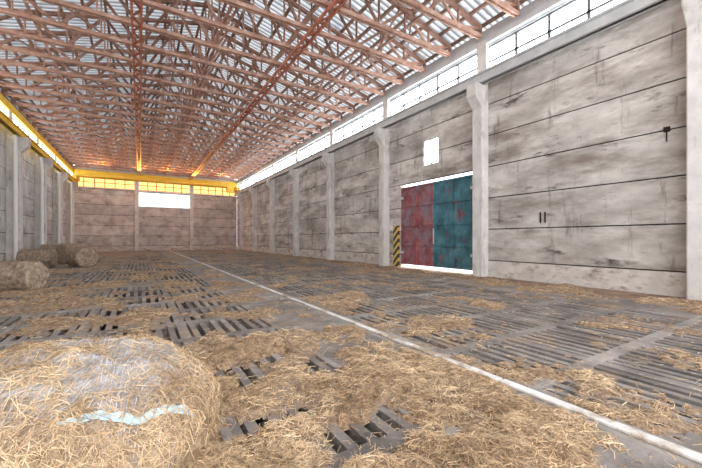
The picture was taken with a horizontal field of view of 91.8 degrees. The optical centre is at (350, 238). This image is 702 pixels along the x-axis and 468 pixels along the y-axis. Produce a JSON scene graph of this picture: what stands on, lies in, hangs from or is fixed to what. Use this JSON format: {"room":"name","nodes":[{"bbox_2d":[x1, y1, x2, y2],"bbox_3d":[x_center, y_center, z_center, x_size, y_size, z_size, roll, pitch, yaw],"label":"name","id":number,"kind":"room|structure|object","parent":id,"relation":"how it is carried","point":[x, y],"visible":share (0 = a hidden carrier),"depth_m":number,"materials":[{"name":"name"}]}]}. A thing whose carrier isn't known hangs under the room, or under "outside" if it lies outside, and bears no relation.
{"room":"farm building","nodes":[
{"label":"farm building","id":0,"kind":"room"},
{"bbox_2d":[0,90,70,260],"bbox_3d":[-16.991,-3.280,15.116,0.250,9.400,51.400,0,0,-32],"label":"wall","id":1,"kind":"structure","parent":0,"point":[28,156],"depth_m":22.54,"materials":[{"name":"concrete"}]},
{"bbox_2d":[5,112,33,139],"bbox_3d":[-20.962,-6.720,21.596,0.090,0.880,5.700,0,0,-32],"label":"window","id":2,"kind":"structure","parent":1,"relation":"in","point":[13,119],"depth_m":21.72,"materials":[{"name":"white glass"}]},
{"bbox_2d":[0,93,73,172],"bbox_3d":[-16.795,-7.390,15.208,0.180,0.420,51.350,0,0,-32],"label":"beam","id":3,"kind":"structure","parent":1,"relation":"attached to","point":[4,102],"depth_m":22.50,"materials":[{"name":"yellow metal"}]},
{"bbox_2d":[39,143,51,156],"bbox_3d":[-24.123,-6.720,26.695,0.090,0.880,5.700,0,0,-32],"label":"window","id":4,"kind":"structure","parent":1,"relation":"in","point":[40,145],"depth_m":26.85,"materials":[{"name":"white glass"}]},
{"bbox_2d":[1,84,303,142],"bbox_3d":[-11.060,-8.922,22.440,17.250,2.615,0.190,0,0,-32],"label":"roof truss","id":5,"kind":"object","parent":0,"point":[14,94],"depth_m":21.21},
{"bbox_2d":[11,92,296,147],"bbox_3d":[-11.851,-8.922,23.715,17.250,2.615,0.190,0,0,-32],"label":"roof truss","id":6,"kind":"object","parent":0,"point":[26,104],"depth_m":22.54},
{"bbox_2d":[72,155,236,251],"bbox_3d":[-23.035,-4.530,41.754,17.550,11.900,0.250,0,0,-32],"label":"wall","id":7,"kind":"structure","parent":0,"point":[104,218],"depth_m":40.93,"materials":[{"name":"concrete"}]},
{"bbox_2d":[73,173,134,189],"bbox_3d":[-27.956,-6.480,38.627,5.690,1.400,0.120,0,0,-32],"label":"window","id":8,"kind":"structure","parent":7,"relation":"in","point":[84,182],"depth_m":38.73,"materials":[{"name":"yellow glass"}]},
{"bbox_2d":[74,169,235,183],"bbox_3d":[-22.904,-7.415,41.541,17.150,0.430,0.250,0,0,-32],"label":"beam","id":9,"kind":"structure","parent":7,"relation":"attached to","point":[75,170],"depth_m":40.71,"materials":[{"name":"yellow metal"}]},
{"bbox_2d":[130,0,142,175],"bbox_3d":[-11.494,-7.510,18.348,0.340,0.100,51.100,0,0,-32],"label":"tie","id":10,"kind":"object","parent":9,"relation":"attached to","point":[140,7],"visible":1,"depth_m":14.79,"materials":[{"name":"brown wood"}]},
{"bbox_2d":[189,0,347,179],"bbox_3d":[-6.862,-7.510,21.219,0.340,0.100,51.100,0,0,-32],"label":"tie","id":11,"kind":"object","parent":9,"relation":"attached to","point":[321,18],"visible":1,"depth_m":14.71,"materials":[{"name":"brown metal"}]},
{"bbox_2d":[139,192,189,207],"bbox_3d":[-22.852,-4.745,41.791,5.480,1.630,0.120,0,0,-32],"label":"window","id":12,"kind":"structure","parent":7,"relation":"in","point":[145,199],"depth_m":41.74,"materials":[{"name":"white glass"}]},
{"bbox_2d":[139,182,189,193],"bbox_3d":[-22.852,-6.480,41.791,5.480,1.400,0.120,0,0,-32],"label":"window","id":13,"kind":"structure","parent":7,"relation":"in","point":[143,186],"depth_m":41.74,"materials":[{"name":"yellow glass"}]},
{"bbox_2d":[193,186,235,196],"bbox_3d":[-17.897,-6.480,44.863,5.340,1.400,0.120,0,0,-32],"label":"window","id":14,"kind":"structure","parent":7,"relation":"in","point":[196,189],"depth_m":44.58,"materials":[{"name":"yellow glass"}]},
{"bbox_2d":[19,99,289,150],"bbox_3d":[-12.641,-8.922,24.990,17.250,2.615,0.190,0,0,-32],"label":"roof truss","id":15,"kind":"object","parent":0,"point":[32,112],"depth_m":23.80,"materials":[{"name":"brown metal"}]},
{"bbox_2d":[26,106,283,154],"bbox_3d":[-13.432,-8.922,26.265,17.250,2.615,0.190,0,0,-32],"label":"roof truss","id":16,"kind":"object","parent":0,"point":[37,119],"depth_m":25.11,"materials":[{"name":"brown metal"}]},
{"bbox_2d":[32,113,277,157],"bbox_3d":[-14.222,-8.922,27.540,17.250,2.615,0.190,0,0,-32],"label":"roof truss","id":17,"kind":"object","parent":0,"point":[41,125],"depth_m":26.43,"materials":[{"name":"brown metal"}]},
{"bbox_2d":[62,144,247,175],"bbox_3d":[-19.755,-8.922,36.463,17.250,2.615,0.190,0,0,-32],"label":"roof truss","id":18,"kind":"object","parent":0,"point":[69,157],"depth_m":35.60,"materials":[{"name":"brown metal"}]},
{"bbox_2d":[65,148,244,177],"bbox_3d":[-20.545,-8.922,37.738,17.250,2.615,0.190,0,0,-32],"label":"roof truss","id":19,"kind":"object","parent":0,"point":[72,160],"depth_m":36.74,"materials":[{"name":"brown metal"}]},
{"bbox_2d":[68,151,241,179],"bbox_3d":[-21.336,-8.922,39.013,17.250,2.615,0.190,0,0,-32],"label":"roof truss","id":20,"kind":"object","parent":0,"point":[74,163],"depth_m":38.25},
{"bbox_2d":[71,153,238,180],"bbox_3d":[-22.126,-8.922,40.288,17.250,2.615,0.190,0,0,-32],"label":"roof truss","id":21,"kind":"object","parent":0,"point":[80,166],"depth_m":39.53,"materials":[{"name":"brown metal"}]},
{"bbox_2d":[38,118,272,160],"bbox_3d":[-15.012,-8.922,28.814,17.250,2.615,0.190,0,0,-32],"label":"roof truss","id":22,"kind":"object","parent":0,"point":[46,131],"depth_m":27.93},
{"bbox_2d":[43,123,267,163],"bbox_3d":[-15.803,-8.922,30.089,17.250,2.615,0.190,0,0,-32],"label":"roof truss","id":23,"kind":"object","parent":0,"point":[53,137],"depth_m":29.28,"materials":[{"name":"brown metal"}]},
{"bbox_2d":[48,128,262,166],"bbox_3d":[-16.593,-8.922,31.364,17.250,2.615,0.190,0,0,-32],"label":"roof truss","id":24,"kind":"object","parent":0,"point":[54,141],"depth_m":30.31,"materials":[{"name":"brown metal"}]},
{"bbox_2d":[52,133,258,168],"bbox_3d":[-17.384,-8.922,32.639,17.250,2.615,0.190,0,0,-32],"label":"roof truss","id":25,"kind":"object","parent":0,"point":[60,146],"depth_m":31.74,"materials":[{"name":"brown metal"}]},
{"bbox_2d":[56,136,254,171],"bbox_3d":[-18.174,-8.922,33.914,17.250,2.615,0.190,0,0,-32],"label":"roof truss","id":26,"kind":"object","parent":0,"point":[64,150],"depth_m":33.23,"materials":[{"name":"brown metal"}]},
{"bbox_2d":[59,140,251,173],"bbox_3d":[-18.965,-8.922,35.189,17.250,2.615,0.190,0,0,-32],"label":"roof truss","id":27,"kind":"object","parent":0,"point":[68,154],"depth_m":34.30,"materials":[{"name":"brown metal"}]},
{"bbox_2d":[0,74,311,137],"bbox_3d":[-10.270,-8.922,21.165,17.250,2.615,0.190,0,0,-32],"label":"roof truss","id":28,"kind":"object","parent":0,"point":[6,83],"depth_m":19.95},
{"bbox_2d":[0,62,320,132],"bbox_3d":[-9.479,-8.922,19.891,17.250,2.615,0.190,0,0,-32],"label":"roof truss","id":29,"kind":"object","parent":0,"point":[22,75],"depth_m":18.90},
{"bbox_2d":[0,47,330,126],"bbox_3d":[-8.689,-8.922,18.616,17.250,2.615,0.190,0,0,-32],"label":"roof truss","id":30,"kind":"object","parent":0,"point":[12,61],"depth_m":17.68,"materials":[{"name":"brown metal"}]},
{"bbox_2d":[0,29,342,120],"bbox_3d":[-7.898,-8.922,17.341,17.250,2.615,0.190,0,0,-32],"label":"roof truss","id":31,"kind":"object","parent":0,"point":[167,39],"depth_m":16.49,"materials":[{"name":"brown wood"}]},
{"bbox_2d":[0,8,354,113],"bbox_3d":[-7.108,-8.922,16.066,17.250,2.615,0.190,0,0,-32],"label":"roof truss","id":32,"kind":"object","parent":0,"point":[59,42],"depth_m":15.23,"materials":[{"name":"brown metal"}]},
{"bbox_2d":[0,0,368,104],"bbox_3d":[-6.318,-8.922,14.791,17.250,2.615,0.190,0,0,-32],"label":"roof truss","id":33,"kind":"object","parent":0,"point":[52,22],"depth_m":14.40,"materials":[{"name":"brown wood"}]},
{"bbox_2d":[38,0,385,95],"bbox_3d":[-5.527,-8.922,13.516,17.250,2.615,0.190,0,0,-32],"label":"roof truss","id":34,"kind":"object","parent":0,"point":[211,44],"depth_m":14.09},
{"bbox_2d":[6,0,442,179],"bbox_3d":[-9.156,-8.919,19.797,14.548,2.498,51.100,0,0,-32],"label":"roof bracing","id":35,"kind":"structure","parent":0,"point":[38,26],"depth_m":15.43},
{"bbox_2d":[0,0,527,179],"bbox_3d":[-9.421,-9.179,19.797,17.440,2.383,51.380,0,0,-32],"label":"roof","id":36,"kind":"structure","parent":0,"point":[8,2],"depth_m":16.30,"materials":[{"name":"metal"}]},
{"bbox_2d":[127,0,403,84],"bbox_3d":[-4.737,-8.922,12.241,17.250,2.615,0.190,0,0,-32],"label":"roof truss","id":37,"kind":"object","parent":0,"point":[218,24],"depth_m":13.61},
{"bbox_2d":[0,0,533,175],"bbox_3d":[-9.506,-9.231,19.933,18.550,2.549,51.700,0,0,-32],"label":"roof trusses","id":38,"kind":"structure","parent":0,"point":[276,7],"depth_m":16.49,"materials":[{"name":"brown metal"}]},
{"bbox_2d":[216,0,425,72],"bbox_3d":[-3.946,-8.922,10.967,17.250,2.615,0.190,0,0,-32],"label":"roof truss","id":39,"kind":"object","parent":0,"point":[296,24],"depth_m":13.24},
{"bbox_2d":[0,249,701,467],"bbox_3d":[-9.506,1.795,19.933,18.150,0.750,51.700,0,0,-32],"label":"floor","id":40,"kind":"structure","parent":0,"point":[419,305],"depth_m":5.42,"materials":[{"name":"concrete"}]},
{"bbox_2d":[6,110,30,260],"bbox_3d":[-18.909,-3.055,19.339,0.940,8.950,0.520,0,0,-32],"label":"concrete column","id":41,"kind":"structure","parent":40,"relation":"on","point":[24,143],"depth_m":19.02,"materials":[{"name":"grey concrete"}]},
{"bbox_2d":[12,134,17,260],"bbox_3d":[-18.697,-2.479,18.945,0.426,7.535,0.259,0,0,5],"label":"drain pipe","id":42,"kind":"object","parent":41,"relation":"attached to","point":[15,137],"visible":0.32,"depth_m":18.91,"materials":[{"name":"white paint"}]},
{"bbox_2d":[0,260,50,290],"bbox_3d":[-9.501,1.029,9.342,1.743,0.916,0.989,0,0,-7],"label":"bale","id":43,"kind":"object","parent":40,"relation":"on","point":[14,275],"visible":1,"depth_m":9.12},
{"bbox_2d":[15,248,58,266],"bbox_3d":[-15.998,0.976,17.366,1.475,1.019,1.140,0,0,-27],"label":"bale","id":44,"kind":"object","parent":40,"relation":"on","point":[48,257],"visible":0.77,"depth_m":17.10},
{"bbox_2d":[34,137,52,248],"bbox_3d":[-22.071,-3.055,24.438,0.940,8.950,0.520,0,0,-32],"label":"concrete column","id":45,"kind":"structure","parent":40,"relation":"on","point":[48,163],"depth_m":24.09,"materials":[{"name":"grey concrete"}]},
{"bbox_2d":[39,156,43,246],"bbox_3d":[-21.859,-2.479,24.044,0.426,7.535,0.259,0,0,5],"label":"drain pipe","id":46,"kind":"object","parent":45,"relation":"attached to","point":[41,158],"visible":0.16,"depth_m":23.99,"materials":[{"name":"white paint"}]},
{"bbox_2d":[40,244,58,249],"bbox_3d":[-19.624,0.899,22.539,1.479,1.184,1.357,0,0,-42],"label":"bale","id":47,"kind":"object","parent":40,"relation":"on","point":[43,246],"visible":0.31,"depth_m":22.08},
{"bbox_2d":[53,155,67,243],"bbox_3d":[-25.233,-3.055,29.537,0.940,8.950,0.520,0,0,-32],"label":"concrete column","id":48,"kind":"structure","parent":40,"relation":"on","point":[64,176],"depth_m":29.20,"materials":[{"name":"grey concrete"}]},
{"bbox_2d":[57,171,60,243],"bbox_3d":[-25.020,-2.479,29.143,0.426,7.535,0.259,0,0,5],"label":"drain pipe","id":49,"kind":"object","parent":48,"relation":"attached to","point":[58,172],"visible":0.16,"depth_m":29.13,"materials":[{"name":"white paint"}]},
{"bbox_2d":[66,168,77,242],"bbox_3d":[-28.394,-3.055,34.637,0.940,8.950,0.520,0,0,-32],"label":"concrete column","id":50,"kind":"structure","parent":40,"relation":"on","point":[74,184],"depth_m":34.32,"materials":[{"name":"grey concrete"}]},
{"bbox_2d":[70,181,71,242],"bbox_3d":[-28.182,-2.479,34.243,0.426,7.535,0.259,0,0,5],"label":"drain pipe","id":51,"kind":"object","parent":50,"relation":"attached to","point":[70,181],"visible":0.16,"depth_m":34.20,"materials":[{"name":"white paint"}]},
{"bbox_2d":[55,243,89,263],"bbox_3d":[-16.093,0.849,19.674,1.484,1.274,1.285,0,0,21],"label":"bale","id":52,"kind":"object","parent":40,"relation":"on","point":[62,248],"visible":0.51,"depth_m":19.16},
{"bbox_2d":[64,247,99,266],"bbox_3d":[-13.926,0.936,17.620,1.221,1.084,1.200,0,0,28],"label":"bale","id":53,"kind":"object","parent":40,"relation":"on","point":[77,256],"visible":0.99,"depth_m":17.27},
{"bbox_2d":[0,332,239,467],"bbox_3d":[-2.078,1.089,2.362,2.340,0.813,1.988,0,0,-12],"label":"bale","id":54,"kind":"object","parent":40,"relation":"on","point":[128,401],"visible":0.97,"depth_m":2.03,"materials":[{"name":"beige plant"}]},
{"bbox_2d":[135,182,138,250],"bbox_3d":[-25.244,-2.870,40.050,0.400,8.580,0.300,0,0,-32],"label":"post","id":55,"kind":"object","parent":40,"relation":"on","point":[136,183],"visible":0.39,"depth_m":39.94,"materials":[{"name":"concrete"}]},
{"bbox_2d":[190,186,192,249],"bbox_3d":[-20.229,-2.870,43.158,0.400,8.580,0.300,0,0,-32],"label":"post","id":56,"kind":"object","parent":40,"relation":"on","point":[191,187],"visible":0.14,"depth_m":43.01,"materials":[{"name":"concrete"}]},
{"bbox_2d":[237,180,242,249],"bbox_3d":[-14.193,-3.055,43.442,0.740,8.950,0.440,0,0,-32],"label":"concrete column","id":57,"kind":"structure","parent":40,"relation":"on","point":[239,196],"depth_m":43.33,"materials":[{"name":"grey concrete"}]},
{"bbox_2d":[249,172,256,251],"bbox_3d":[-11.031,-3.055,38.343,0.740,8.950,0.440,0,0,-32],"label":"concrete column","id":58,"kind":"structure","parent":40,"relation":"on","point":[253,191],"depth_m":38.26,"materials":[{"name":"grey concrete"}]},
{"bbox_2d":[266,162,274,253],"bbox_3d":[-7.869,-3.055,33.243,0.740,8.950,0.440,0,0,-32],"label":"concrete column","id":59,"kind":"structure","parent":40,"relation":"on","point":[270,183],"depth_m":33.16,"materials":[{"name":"grey concrete"}]},
{"bbox_2d":[289,148,298,255],"bbox_3d":[-4.707,-3.055,28.144,0.740,8.950,0.440,0,0,-32],"label":"concrete column","id":60,"kind":"structure","parent":40,"relation":"on","point":[294,173],"depth_m":28.03,"materials":[{"name":"grey concrete"}]},
{"bbox_2d":[322,128,333,259],"bbox_3d":[-1.546,-3.055,23.045,0.740,8.950,0.440,0,0,-32],"label":"concrete column","id":61,"kind":"structure","parent":40,"relation":"on","point":[327,158],"depth_m":22.95,"materials":[{"name":"grey concrete"}]},
{"bbox_2d":[234,0,671,195],"bbox_3d":[-2.186,-6.020,24.059,0.300,0.460,51.000,0,0,-32],"label":"window band","id":62,"kind":"structure","parent":61,"relation":"on","point":[626,10],"depth_m":11.54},
{"bbox_2d":[0,249,701,467],"bbox_3d":[-10.259,1.296,21.324,17.235,0.316,47.017,0,0,-32],"label":"straw","id":63,"kind":"object","parent":40,"relation":"on","point":[515,431],"visible":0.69,"depth_m":3.25,"materials":[{"name":"beige plant"}]},
{"bbox_2d":[374,96,389,265],"bbox_3d":[1.616,-3.055,17.945,0.740,8.950,0.440,0,0,-32],"label":"concrete column","id":64,"kind":"structure","parent":40,"relation":"on","point":[381,135],"depth_m":17.87,"materials":[{"name":"grey concrete"}]},
{"bbox_2d":[393,226,399,266],"bbox_3d":[2.323,0.370,17.389,0.115,2.100,0.390,0,0,-32],"label":"post","id":65,"kind":"object","parent":40,"relation":"on","point":[396,229],"visible":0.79,"depth_m":17.29,"materials":[{"name":"yellow metal"}]},
{"bbox_2d":[169,250,701,463],"bbox_3d":[-8.895,1.407,20.136,0.120,0.026,51.400,0,0,-32],"label":"strip","id":66,"kind":"object","parent":40,"relation":"on","point":[669,446],"visible":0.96,"depth_m":2.98,"materials":[{"name":"white paint"}]},
{"bbox_2d":[466,39,487,276],"bbox_3d":[4.778,-3.055,12.846,0.740,8.950,0.440,0,0,-32],"label":"concrete column","id":67,"kind":"structure","parent":40,"relation":"on","point":[476,93],"depth_m":12.78,"materials":[{"name":"grey concrete"}]},
{"bbox_2d":[681,0,701,300],"bbox_3d":[7.940,-3.055,7.747,0.740,8.950,0.440,0,0,-32],"label":"concrete column","id":68,"kind":"structure","parent":40,"relation":"on","point":[692,9],"depth_m":7.78,"materials":[{"name":"grey concrete"}]},
{"bbox_2d":[305,0,451,57],"bbox_3d":[-3.156,-8.922,9.692,17.250,2.615,0.190,0,0,-32],"label":"roof truss","id":69,"kind":"object","parent":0,"point":[439,49],"depth_m":12.72,"materials":[{"name":"brown wood"}]},
{"bbox_2d":[394,0,482,39],"bbox_3d":[-2.365,-8.922,8.417,17.250,2.615,0.190,0,0,-32],"label":"roof truss","id":70,"kind":"object","parent":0,"point":[452,22],"depth_m":12.10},
{"bbox_2d":[237,0,685,297],"bbox_3d":[-1.863,-3.280,24.495,0.250,9.400,51.400,0,0,-32],"label":"wall","id":71,"kind":"structure","parent":0,"point":[576,136],"depth_m":10.74,"materials":[{"name":"concrete"}]},
{"bbox_2d":[243,176,254,187],"bbox_3d":[-12.225,-6.790,41.132,0.090,1.020,5.700,0,0,-32],"label":"window","id":72,"kind":"structure","parent":71,"relation":"in","point":[250,181],"depth_m":41.39,"materials":[{"name":"white glass"}]},
{"bbox_2d":[257,167,271,180],"bbox_3d":[-9.063,-6.790,36.033,0.090,1.020,5.700,0,0,-32],"label":"window","id":73,"kind":"structure","parent":71,"relation":"in","point":[267,172],"depth_m":36.40,"materials":[{"name":"white glass"}]},
{"bbox_2d":[275,153,295,171],"bbox_3d":[-5.902,-6.790,30.934,0.090,1.020,5.700,0,0,-32],"label":"window","id":74,"kind":"structure","parent":71,"relation":"in","point":[290,160],"depth_m":30.93,"materials":[{"name":"white glass"}]},
{"bbox_2d":[299,135,329,160],"bbox_3d":[-2.740,-6.790,25.834,0.090,1.020,5.700,0,0,-32],"label":"window","id":75,"kind":"structure","parent":71,"relation":"in","point":[324,142],"depth_m":25.81,"materials":[{"name":"white glass"}]},
{"bbox_2d":[335,105,382,142],"bbox_3d":[0.422,-6.790,20.735,0.090,1.020,5.700,0,0,-32],"label":"window","id":76,"kind":"structure","parent":71,"relation":"in","point":[376,115],"depth_m":20.54,"materials":[{"name":"white glass"}]},
{"bbox_2d":[236,0,566,184],"bbox_3d":[-2.015,-7.445,24.371,0.140,0.170,51.350,0,0,-32],"label":"window","id":77,"kind":"structure","parent":71,"relation":"attached to","point":[553,3],"depth_m":14.59,"materials":[{"name":"white glass"}]},
{"bbox_2d":[424,136,438,166],"bbox_3d":[3.676,-3.970,15.487,0.090,1.200,0.930,0,0,-32],"label":"window","id":78,"kind":"structure","parent":71,"relation":"in","point":[431,150],"depth_m":15.45,"materials":[{"name":"white glass"}]},
{"bbox_2d":[390,53,476,115],"bbox_3d":[3.584,-6.790,15.636,0.090,1.020,5.700,0,0,-32],"label":"window","id":79,"kind":"structure","parent":71,"relation":"in","point":[466,68],"depth_m":15.23,"materials":[{"name":"white glass"}]},
{"bbox_2d":[400,174,471,269],"bbox_3d":[3.701,-0.665,15.332,0.130,3.830,4.440,0,0,-32],"label":"door","id":80,"kind":"structure","parent":71,"relation":"in","point":[436,217],"depth_m":15.10,"materials":[{"name":"red paint"}]},
{"bbox_2d":[540,212,545,222],"bbox_3d":[6.266,-0.705,11.110,0.040,0.350,0.180,0,0,-32],"label":"wall hook","id":81,"kind":"object","parent":71,"relation":"attached to","point":[540,212],"visible":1,"depth_m":11.04,"materials":[{"name":"black metal"}]},
{"bbox_2d":[488,0,624,67],"bbox_3d":[6.745,-6.790,10.536,0.090,1.020,5.700,0,0,-32],"label":"window","id":82,"kind":"structure","parent":71,"relation":"in","point":[574,12],"depth_m":11.11,"materials":[{"name":"white glass"}]},
{"bbox_2d":[663,126,669,141],"bbox_3d":[7.885,-2.615,8.489,0.050,0.370,0.120,0,0,-32],"label":"junction box","id":83,"kind":"object","parent":71,"relation":"attached to","point":[665,129],"visible":1,"depth_m":8.48,"materials":[{"name":"black metal"}]},
{"bbox_2d":[484,0,519,17],"bbox_3d":[-1.575,-8.922,7.142,17.250,2.615,0.190,0,0,-32],"label":"roof truss","id":84,"kind":"object","parent":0,"point":[507,7],"depth_m":11.34,"materials":[{"name":"brown wood"}]},
{"bbox_3d":[-15.747,-3.055,14.239,0.940,8.950,0.520,0,0,-32],"label":"concrete column","id":85,"kind":"structure","parent":0,"visible":0},
{"bbox_2d":[0,110,78,185],"bbox_3d":[-16.329,-6.020,15.291,0.300,0.460,51.000,0,0,-32],"label":"beam","id":86,"kind":"structure","parent":85,"relation":"on","point":[5,121],"depth_m":20.89,"materials":[{"name":"yellow metal"}]},
{"bbox_2d":[72,171,239,192],"bbox_3d":[-22.044,-6.480,40.251,16.850,1.200,2.150,0,0,-32],"label":"crane","id":87,"kind":"object","parent":86,"relation":"on","point":[230,188],"visible":0.91,"depth_m":39.36,"materials":[{"name":"yellow metal"}]},
{"label":"outside","id":88,"kind":"structure","parent":0,"visible":0},
{"bbox_2d":[404,264,471,273],"bbox_3d":[17.189,1.580,40.073,48.550,0.280,90.000,0,0,-32],"label":"ground","id":89,"kind":"structure","parent":88,"point":[405,265],"depth_m":16.60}
]}

